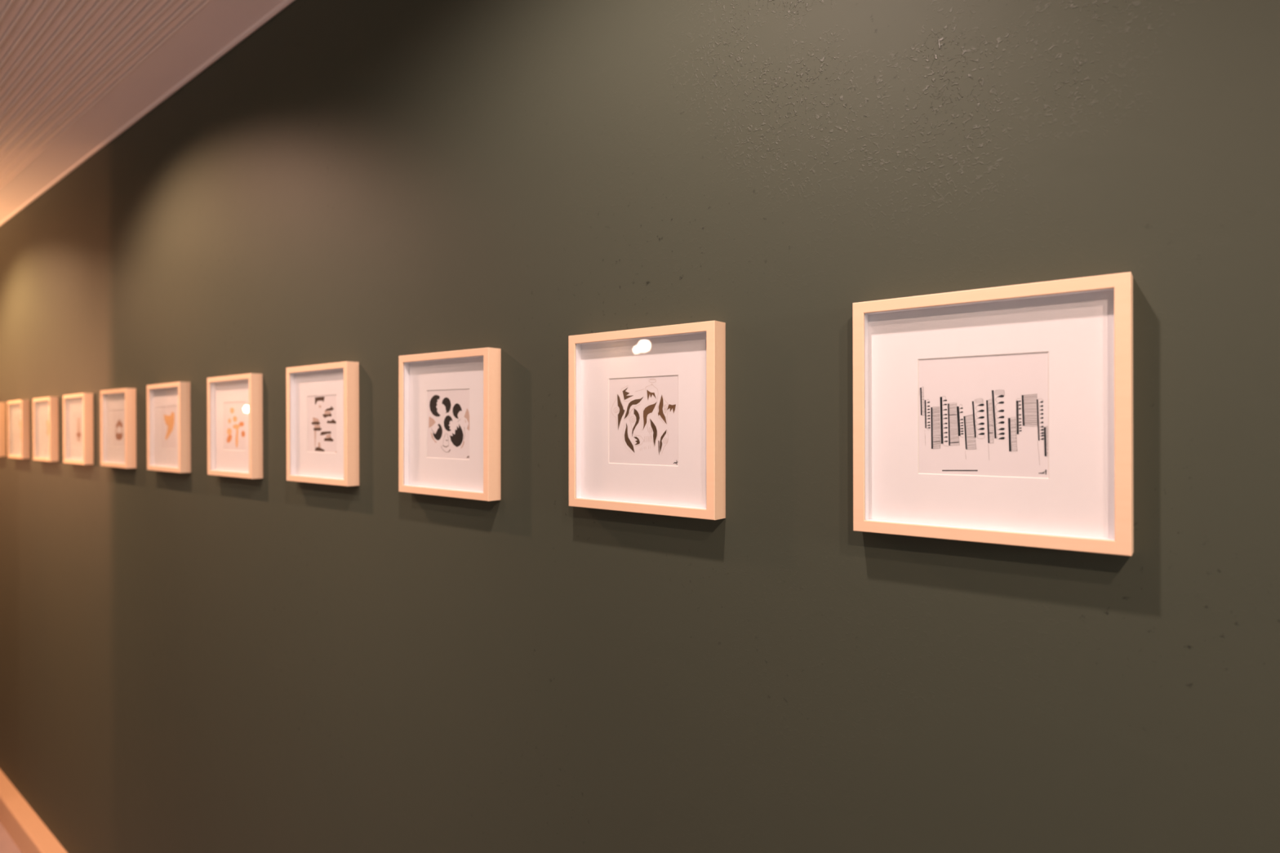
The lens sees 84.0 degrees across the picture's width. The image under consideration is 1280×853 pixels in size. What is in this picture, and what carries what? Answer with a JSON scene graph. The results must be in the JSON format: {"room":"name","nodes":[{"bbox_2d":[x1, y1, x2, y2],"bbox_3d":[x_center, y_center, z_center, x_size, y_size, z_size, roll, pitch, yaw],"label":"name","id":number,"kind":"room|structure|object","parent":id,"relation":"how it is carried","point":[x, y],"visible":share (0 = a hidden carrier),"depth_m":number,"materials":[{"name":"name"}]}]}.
{"room":"museum","nodes":[
{"label":"museum","id":0,"kind":"room"},
{"bbox_2d":[0,822,21,852],"bbox_3d":[-3.283,1.657,0.266,11.920,0.100,5.320,0,0,38],"label":"floor","id":1,"kind":"structure","parent":0,"point":[7,845],"depth_m":2.73,"materials":[{"name":"ceramic"}]},
{"bbox_2d":[0,0,211,190],"bbox_3d":[-2.190,-0.887,1.591,11.800,0.024,1.420,0,0,38],"label":"ceiling","id":2,"kind":"structure","parent":0,"point":[59,59],"depth_m":1.70,"materials":[{"name":"paint"}]},
{"bbox_2d":[0,0,1279,852],"bbox_3d":[-1.643,0.309,2.280,11.800,2.582,0.120,0,0,38],"label":"wall","id":3,"kind":"structure","parent":0,"point":[196,661],"depth_m":0.92,"materials":[{"name":"green paint"}]},
{"bbox_2d":[0,402,5,457],"bbox_3d":[-2.808,0.014,3.096,0.232,0.231,0.024,0,0,38],"label":"picture frame","id":4,"kind":"object","parent":3,"relation":"attached to","point":[2,405],"visible":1,"depth_m":3.03,"materials":[{"name":"brown wood"}]},
{"bbox_2d":[7,400,30,458],"bbox_3d":[-2.496,0.011,2.852,0.232,0.231,0.024,0,0,38],"label":"picture frame","id":5,"kind":"object","parent":3,"relation":"attached to","point":[18,411],"visible":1,"depth_m":2.85,"materials":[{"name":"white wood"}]},
{"bbox_2d":[0,769,66,852],"bbox_3d":[-1.690,1.548,2.209,11.800,0.104,0.055,0,0,38],"label":"baseboard","id":6,"kind":"structure","parent":3,"relation":"attached to","point":[28,832],"depth_m":2.72,"materials":[{"name":"brown wood"}]},
{"bbox_2d":[32,396,58,461],"bbox_3d":[-2.183,0.010,2.608,0.232,0.231,0.024,0,0,38],"label":"picture frame","id":7,"kind":"object","parent":3,"relation":"attached to","point":[45,410],"visible":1,"depth_m":2.60,"materials":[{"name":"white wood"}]},
{"bbox_2d":[62,392,93,464],"bbox_3d":[-1.871,0.008,2.365,0.232,0.231,0.024,0,0,38],"label":"picture frame","id":8,"kind":"object","parent":3,"relation":"attached to","point":[77,408],"visible":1,"depth_m":2.36,"materials":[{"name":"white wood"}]},
{"bbox_2d":[100,388,136,468],"bbox_3d":[-1.560,0.005,2.121,0.232,0.231,0.024,0,0,38],"label":"picture frame","id":9,"kind":"object","parent":3,"relation":"attached to","point":[117,406],"visible":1,"depth_m":2.12,"materials":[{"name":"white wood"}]},
{"bbox_2d":[0,0,294,226],"bbox_3d":[-1.720,-0.889,2.192,11.800,0.026,0.106,0,0,38],"label":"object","id":10,"kind":"structure","parent":3,"relation":"attached to","point":[220,25],"depth_m":1.86,"materials":[{"name":"white paint"}]},
{"bbox_2d":[146,382,191,472],"bbox_3d":[-1.248,0.003,1.877,0.232,0.231,0.024,0,0,38],"label":"picture frame","id":11,"kind":"object","parent":3,"relation":"attached to","point":[168,404],"visible":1,"depth_m":1.87,"materials":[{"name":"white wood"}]},
{"bbox_2d":[207,373,262,479],"bbox_3d":[-0.933,-0.001,1.632,0.232,0.231,0.024,0,0,38],"label":"picture frame","id":12,"kind":"object","parent":3,"relation":"attached to","point":[235,402],"visible":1,"depth_m":1.62,"materials":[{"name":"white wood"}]},
{"bbox_2d":[286,361,359,486],"bbox_3d":[-0.625,-0.005,1.391,0.232,0.231,0.024,0,0,38],"label":"picture frame","id":13,"kind":"object","parent":3,"relation":"attached to","point":[322,400],"visible":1,"depth_m":1.38,"materials":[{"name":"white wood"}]},
{"bbox_2d":[398,347,501,501],"bbox_3d":[-0.312,-0.004,1.147,0.232,0.231,0.024,0,0,38],"label":"picture frame","id":14,"kind":"object","parent":3,"relation":"attached to","point":[449,402],"visible":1,"depth_m":1.14,"materials":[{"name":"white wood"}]},
{"bbox_2d":[568,320,725,519],"bbox_3d":[0.002,-0.007,0.901,0.232,0.231,0.024,0,0,38],"label":"picture frame","id":15,"kind":"object","parent":3,"relation":"attached to","point":[647,405],"visible":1,"depth_m":0.89,"materials":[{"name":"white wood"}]},
{"bbox_2d":[853,271,1133,555],"bbox_3d":[0.315,-0.010,0.657,0.232,0.231,0.024,0,0,38],"label":"picture frame","id":16,"kind":"object","parent":3,"relation":"attached to","point":[998,415],"visible":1,"depth_m":0.65,"materials":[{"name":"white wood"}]}
]}

